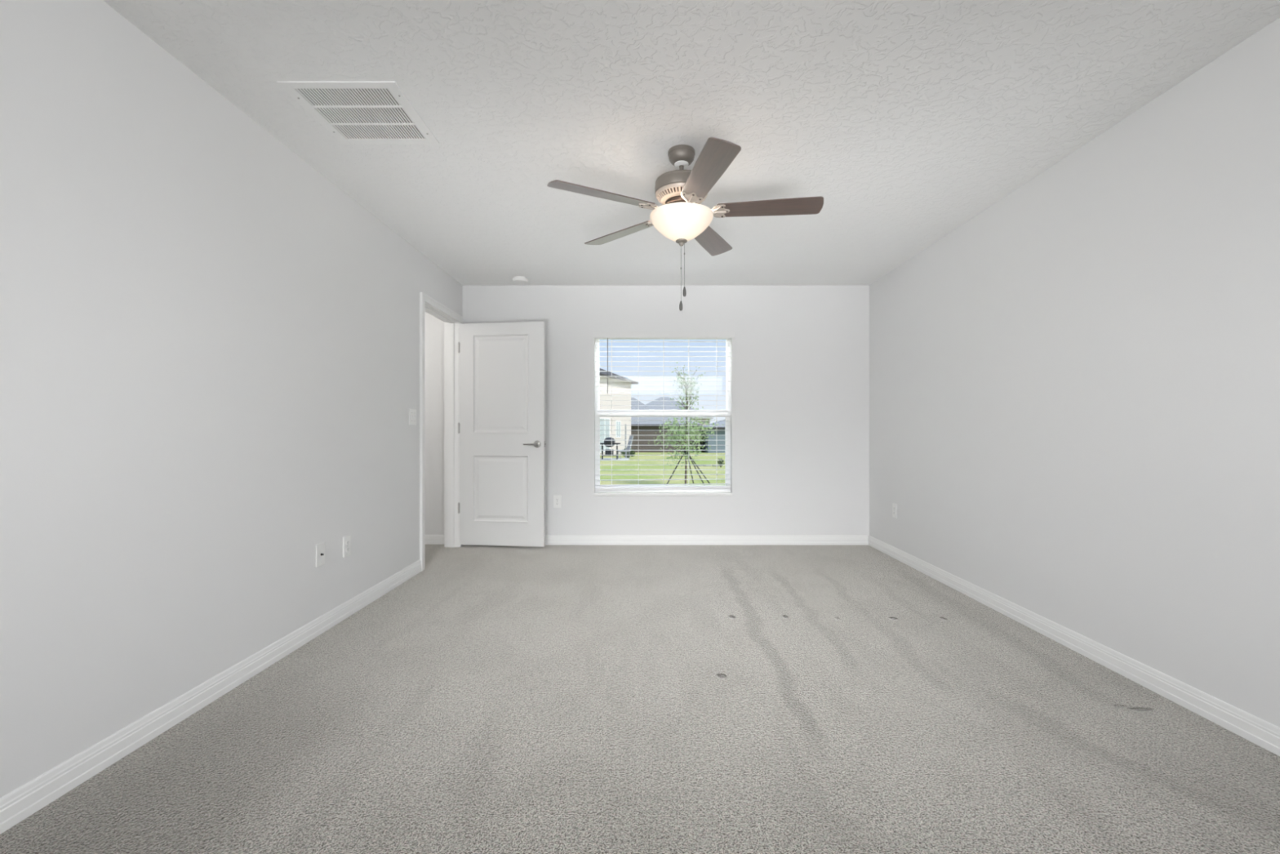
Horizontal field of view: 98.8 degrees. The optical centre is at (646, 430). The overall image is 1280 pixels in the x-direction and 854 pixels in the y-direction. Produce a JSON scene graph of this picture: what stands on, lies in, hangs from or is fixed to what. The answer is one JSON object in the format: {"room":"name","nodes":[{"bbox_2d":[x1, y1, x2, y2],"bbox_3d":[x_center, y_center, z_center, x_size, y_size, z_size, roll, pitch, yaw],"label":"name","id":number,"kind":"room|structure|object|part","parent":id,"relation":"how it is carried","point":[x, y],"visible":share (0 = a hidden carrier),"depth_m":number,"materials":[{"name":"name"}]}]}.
{"room":"empty bedroom","nodes":[
{"label":"empty bedroom","id":0,"kind":"room"},
{"bbox_2d":[0,0,462,797],"bbox_3d":[-1.790,-0.150,1.684,0.120,2.440,6.968,0,0,0],"label":"wall","id":1,"kind":"structure","parent":0,"point":[210,347],"depth_m":1.97,"materials":[{"name":"white paint"}]},
{"bbox_2d":[0,560,422,834],"bbox_3d":[-1.722,1.026,1.196,0.015,0.088,5.992,0,0,0],"label":"baseboard","id":2,"kind":"structure","parent":1,"relation":"attached to","point":[29,797],"depth_m":1.95,"materials":[{"name":"white paint"}]},
{"bbox_2d":[315,542,324,567],"bbox_3d":[-1.721,0.654,2.908,0.018,0.118,0.074,0,0,0],"label":"cable jack","id":3,"kind":"object","parent":1,"relation":"attached to","point":[320,548],"visible":1,"depth_m":2.90,"materials":[{"name":"white plastic"}]},
{"bbox_2d":[342,534,351,557],"bbox_3d":[-1.725,0.662,3.165,0.010,0.118,0.074,0,0,0],"label":"electrical outlet","id":4,"kind":"object","parent":1,"relation":"attached to","point":[347,539],"visible":1,"depth_m":3.15,"materials":[{"name":"white plastic"}]},
{"bbox_2d":[408,408,416,425],"bbox_3d":[-1.721,-0.104,4.055,0.018,0.118,0.118,0,0,0],"label":"light switch","id":5,"kind":"object","parent":1,"relation":"attached to","point":[412,412],"visible":1,"depth_m":4.05,"materials":[{"name":"white plastic"}]},
{"bbox_2d":[419,292,462,571],"bbox_3d":[-1.790,0.004,4.656,0.160,2.132,0.932,0,0,0],"label":"trim","id":6,"kind":"structure","parent":1,"relation":"attached to","point":[451,320],"depth_m":5.06,"materials":[{"name":"white paint"}]},
{"bbox_2d":[457,321,546,546],"bbox_3d":[-1.320,0.028,5.013,0.825,2.032,0.139,0,0,7],"label":"door","id":7,"kind":"structure","parent":1,"relation":"in","point":[501,426],"depth_m":5.00,"materials":[{"name":"white paint"}]},
{"bbox_3d":[-1.031,0.119,4.932,0.152,0.066,0.055,0,0,7],"label":"handle","id":8,"kind":"part","parent":7,"relation":"part of","materials":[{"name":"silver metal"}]},
{"bbox_2d":[0,544,1279,853],"bbox_3d":[-0.601,1.100,1.744,5.598,0.060,7.088,0,0,0],"label":"floor","id":9,"kind":"structure","parent":0,"point":[549,699],"depth_m":1.94,"materials":[{"name":"grey carpet"}]},
{"bbox_2d":[424,285,869,538],"bbox_3d":[-0.601,-0.150,5.244,5.398,2.440,0.152,0,0,0],"label":"wall","id":10,"kind":"structure","parent":0,"point":[800,354],"depth_m":5.17,"materials":[{"name":"white paint"}]},
{"bbox_2d":[424,534,444,544],"bbox_3d":[-2.584,1.026,5.192,1.432,0.088,0.015,0,0,0],"label":"baseboard","id":11,"kind":"structure","parent":10,"relation":"attached to","point":[428,539],"depth_m":5.19,"materials":[{"name":"white paint"}]},
{"bbox_2d":[553,495,561,507],"bbox_3d":[-0.838,0.663,5.163,0.074,0.118,0.010,0,0,0],"label":"electrical outlet","id":12,"kind":"object","parent":10,"relation":"attached to","point":[557,499],"visible":1,"depth_m":5.16,"materials":[{"name":"white plastic"}]},
{"bbox_2d":[595,339,730,492],"bbox_3d":[0.158,-0.166,5.281,1.296,1.499,0.064,0,0,0],"label":"window","id":13,"kind":"structure","parent":10,"relation":"in","point":[726,413],"depth_m":5.26,"materials":[{"name":"white plastic"}]},
{"bbox_3d":[0.158,-0.525,5.297,1.236,0.720,0.024,0,0,0],"label":"sash","id":14,"kind":"part","parent":13,"relation":"part of","materials":[{"name":"glass"}]},
{"bbox_3d":[0.158,0.177,5.270,1.236,0.758,0.026,0,0,0],"label":"sash","id":15,"kind":"part","parent":13,"relation":"part of","materials":[{"name":"white plastic"}]},
{"bbox_2d":[593,331,734,490],"bbox_3d":[0.167,-0.182,5.183,1.318,1.492,0.115,0,0,0],"label":"window blind","id":16,"kind":"object","parent":13,"relation":"attached to","point":[607,335],"visible":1,"depth_m":5.19,"materials":[{"name":"white plastic"}]},
{"bbox_3d":[-0.330,-0.162,5.213,0.002,1.426,0.056,0,0,0],"label":"ladder cord","id":17,"kind":"part","parent":16,"relation":"part of","materials":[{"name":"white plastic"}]},
{"bbox_3d":[0.158,0.542,5.213,1.280,0.044,0.050,0,0,0],"label":"rail","id":18,"kind":"part","parent":16,"relation":"part of","materials":[{"name":"white plastic"}]},
{"bbox_3d":[0.402,-0.169,5.213,0.002,1.412,0.056,0,0,0],"label":"ladder cord","id":19,"kind":"part","parent":16,"relation":"part of","materials":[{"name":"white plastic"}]},
{"bbox_3d":[0.667,-0.171,5.213,0.002,1.407,0.056,0,0,0],"label":"ladder cord","id":20,"kind":"part","parent":16,"relation":"part of","materials":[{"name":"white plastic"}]},
{"bbox_2d":[593,492,732,495],"bbox_3d":[0.157,0.596,5.204,1.302,0.024,0.096,0,0,0],"label":"trim","id":21,"kind":"structure","parent":10,"relation":"attached to","point":[594,493],"depth_m":5.16,"materials":[{"name":"white stone"}]},
{"bbox_2d":[545,535,868,544],"bbox_3d":[0.176,1.026,5.160,3.813,0.088,0.015,0,0,0],"label":"baseboard","id":22,"kind":"structure","parent":10,"relation":"attached to","point":[549,540],"depth_m":5.16,"materials":[{"name":"white paint"}]},
{"bbox_2d":[102,0,1279,285],"bbox_3d":[-0.576,-1.390,1.699,5.648,0.040,7.238,0,0,0],"label":"ceiling","id":23,"kind":"structure","parent":0,"point":[910,120],"depth_m":2.29,"materials":[{"name":"white paint"}]},
{"bbox_2d":[276,81,439,143],"bbox_3d":[-1.216,-1.421,2.381,0.463,0.118,0.462,0,0,0],"label":"ceiling vent","id":24,"kind":"object","parent":23,"relation":"in","point":[354,112],"visible":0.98,"depth_m":2.37,"materials":[{"name":"white metal"}]},
{"bbox_2d":[512,275,528,284],"bbox_3d":[-1.125,-1.347,4.900,0.138,0.046,0.138,0,0,0],"label":"smoke detector","id":25,"kind":"object","parent":23,"relation":"attached to","point":[517,279],"visible":1,"depth_m":4.86,"materials":[{"name":"white plastic"}]},
{"bbox_2d":[546,137,823,311],"bbox_3d":[0.202,-0.979,2.670,1.276,0.783,1.286,0,0,0],"label":"ceiling fan","id":26,"kind":"object","parent":23,"relation":"hanging from","point":[682,218],"visible":1,"depth_m":2.60,"materials":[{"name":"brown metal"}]},
{"bbox_3d":[-0.198,-1.071,2.487,0.500,0.006,0.132,0,12,-29],"label":"blade","id":27,"kind":"part","parent":26,"relation":"part of","materials":[{"name":"brown wood"}]},
{"bbox_3d":[-0.135,-1.071,2.979,0.500,0.006,0.132,0,12,43],"label":"blade","id":28,"kind":"part","parent":26,"relation":"part of","materials":[{"name":"brown wood"}]},
{"bbox_3d":[0.169,-0.776,2.680,0.005,0.283,0.005,0,0,-22],"label":"pull chain","id":29,"kind":"part","parent":26,"relation":"part of","materials":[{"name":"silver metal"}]},
{"bbox_3d":[0.172,-0.995,2.690,0.309,0.126,0.309,0,0,0],"label":"lamp shade","id":30,"kind":"part","parent":26,"relation":"part of","materials":[{"name":"white glass"}]},
{"bbox_3d":[0.187,-0.815,2.694,0.005,0.214,0.005,0,0,-22],"label":"pull chain","id":31,"kind":"part","parent":26,"relation":"part of","materials":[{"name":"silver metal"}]},
{"bbox_3d":[0.250,-1.071,2.275,0.132,0.006,0.500,12,-2,-10],"label":"blade","id":32,"kind":"part","parent":26,"relation":"part of","materials":[{"name":"brown wood"}]},
{"bbox_3d":[0.352,-1.071,3.071,0.132,0.006,0.500,-13,-6,25],"label":"blade","id":33,"kind":"part","parent":26,"relation":"part of","materials":[{"name":"brown wood"}]},
{"bbox_3d":[0.591,-1.071,2.636,0.500,0.006,0.132,0,-12,7],"label":"blade","id":34,"kind":"part","parent":26,"relation":"part of","materials":[{"name":"brown wood"}]},
{"bbox_2d":[869,17,1279,727],"bbox_3d":[2.173,-0.150,1.759,0.150,2.440,7.118,0,0,0],"label":"wall","id":35,"kind":"structure","parent":0,"point":[1074,388],"depth_m":2.43,"materials":[{"name":"white paint"}]},
{"bbox_2d":[892,502,897,518],"bbox_3d":[2.093,0.672,4.630,0.010,0.118,0.074,0,0,0],"label":"electrical outlet","id":36,"kind":"object","parent":35,"relation":"attached to","point":[894,505],"visible":1,"depth_m":4.62,"materials":[{"name":"white plastic"}]},
{"bbox_2d":[867,535,1279,755],"bbox_3d":[2.091,1.026,1.684,0.015,0.088,6.968,0,0,0],"label":"baseboard","id":37,"kind":"structure","parent":35,"relation":"attached to","point":[1263,733],"depth_m":2.41,"materials":[{"name":"white paint"}]},
{"label":"outside","id":38,"kind":"structure","parent":0,"visible":0},
{"bbox_2d":[600,445,724,484],"bbox_3d":[0.000,1.585,202.669,300.000,0.730,394.662,0,0,0],"label":"lawn","id":39,"kind":"structure","parent":38,"point":[634,457],"depth_m":19.62,"materials":[{"name":"green plant"}]},
{"bbox_2d":[600,457,629,459],"bbox_3d":[-2.575,1.617,29.150,3.250,0.250,2.100,0,0,0],"label":"patio slab","id":40,"kind":"object","parent":39,"relation":"on","point":[600,458],"depth_m":29.00,"materials":[{"name":"concrete"}]},
{"bbox_2d":[600,437,620,459],"bbox_3d":[-1.910,0.912,28.974,1.080,1.160,0.652,0,0,0],"label":"barbecue grill","id":41,"kind":"object","parent":40,"relation":"on","point":[606,442],"visible":0.77,"depth_m":28.82,"materials":[{"name":"black metal"}]},
{"bbox_3d":[-1.950,0.452,29.000,0.600,0.240,0.600,0,0,0],"label":"lid","id":42,"kind":"part","parent":41,"relation":"part of","materials":[{"name":"black metal"}]},
{"bbox_2d":[617,435,633,458],"bbox_3d":[-1.129,0.876,29.783,0.755,1.232,0.520,0,0,-20],"label":"patio chair","id":43,"kind":"object","parent":40,"relation":"on","point":[631,437],"visible":0.75,"depth_m":29.70,"materials":[{"name":"grey metal"}]},
{"bbox_3d":[-0.898,0.680,29.867,0.264,0.839,0.520,0,0,-20],"label":"backrest","id":44,"kind":"part","parent":43,"relation":"part of","materials":[{"name":"grey metal"}]},
{"bbox_2d":[599,368,638,454],"bbox_3d":[-7.688,-2.005,40.412,9.960,8.250,13.960,0,0,20],"label":"house","id":45,"kind":"structure","parent":39,"relation":"on","point":[621,395],"depth_m":41.85,"materials":[{"name":"beige paint"}]},
{"bbox_2d":[625,424,626,457],"bbox_3d":[-1.150,0.598,30.600,0.065,1.950,0.065,0,0,22],"label":"post","id":46,"kind":"object","parent":39,"relation":"on","point":[625,424],"visible":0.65,"depth_m":30.57,"materials":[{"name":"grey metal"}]},
{"bbox_2d":[621,447,635,457],"bbox_3d":[-1.060,1.261,31.509,0.865,0.678,0.863,0,0,0],"label":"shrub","id":47,"kind":"object","parent":39,"relation":"on","point":[631,452],"visible":0.52,"depth_m":31.41,"materials":[{"name":"green plant"}]},
{"bbox_2d":[631,397,652,422],"bbox_3d":[-4.550,-1.015,68.500,15.760,6.330,9.860,0,0,0],"label":"house","id":48,"kind":"structure","parent":39,"relation":"on","point":[636,404],"depth_m":66.79,"materials":[{"name":"beige paint"}]},
{"bbox_2d":[631,404,702,452],"bbox_3d":[1.600,-0.190,54.000,6.960,4.680,8.660,0,0,0],"label":"house","id":49,"kind":"structure","parent":39,"relation":"on","point":[641,425],"depth_m":50.00,"materials":[{"name":"grey paint"}]},
{"bbox_2d":[666,452,684,484],"bbox_3d":[0.641,0.870,12.335,0.457,0.792,0.024,0,0,-9],"label":"stake","id":50,"kind":"object","parent":39,"relation":"on","point":[684,452],"visible":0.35,"depth_m":12.33,"materials":[{"name":"brown wood"}]},
{"bbox_2d":[645,396,713,444],"bbox_3d":[2.700,-1.440,81.500,13.060,7.180,11.860,0,0,0],"label":"house","id":51,"kind":"structure","parent":39,"relation":"on","point":[667,402],"depth_m":79.01,"materials":[{"name":"beige paint"}]},
{"bbox_2d":[648,362,723,484],"bbox_3d":[0.840,-0.145,12.446,1.628,2.791,1.592,0,0,39],"label":"young tree","id":52,"kind":"object","parent":39,"relation":"on","point":[696,429],"visible":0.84,"depth_m":12.37,"materials":[{"name":"green plant"}]},
{"bbox_2d":[687,455,693,483],"bbox_3d":[1.011,0.870,12.625,0.024,0.792,0.455,0,0,26],"label":"stake","id":53,"kind":"object","parent":39,"relation":"on","point":[687,455],"visible":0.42,"depth_m":12.65,"materials":[{"name":"brown wood"}]},
{"bbox_2d":[686,452,703,484],"bbox_3d":[1.121,0.870,12.325,0.442,0.792,0.025,0,0,12],"label":"stake","id":54,"kind":"object","parent":39,"relation":"on","point":[686,452],"visible":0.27,"depth_m":12.32,"materials":[{"name":"brown wood"}]},
{"bbox_2d":[689,455,710,483],"bbox_3d":[1.201,0.870,12.440,0.590,0.795,0.025,0,0,-2],"label":"stake","id":55,"kind":"object","parent":39,"relation":"on","point":[690,455],"visible":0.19,"depth_m":12.43,"materials":[{"name":"brown wood"}]},
{"bbox_2d":[699,419,724,453],"bbox_3d":[9.900,0.235,52.000,9.660,3.830,8.660,0,0,0],"label":"house","id":56,"kind":"structure","parent":39,"relation":"on","point":[721,431],"depth_m":48.01,"materials":[{"name":"blue paint"}]},
{"bbox_2d":[717,457,724,466],"bbox_3d":[2.857,1.215,20.991,0.284,0.354,0.293,0,0,0],"label":"shrub","id":57,"kind":"object","parent":39,"relation":"on","point":[722,461],"visible":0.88,"depth_m":20.99,"materials":[{"name":"green plant"}]}
]}

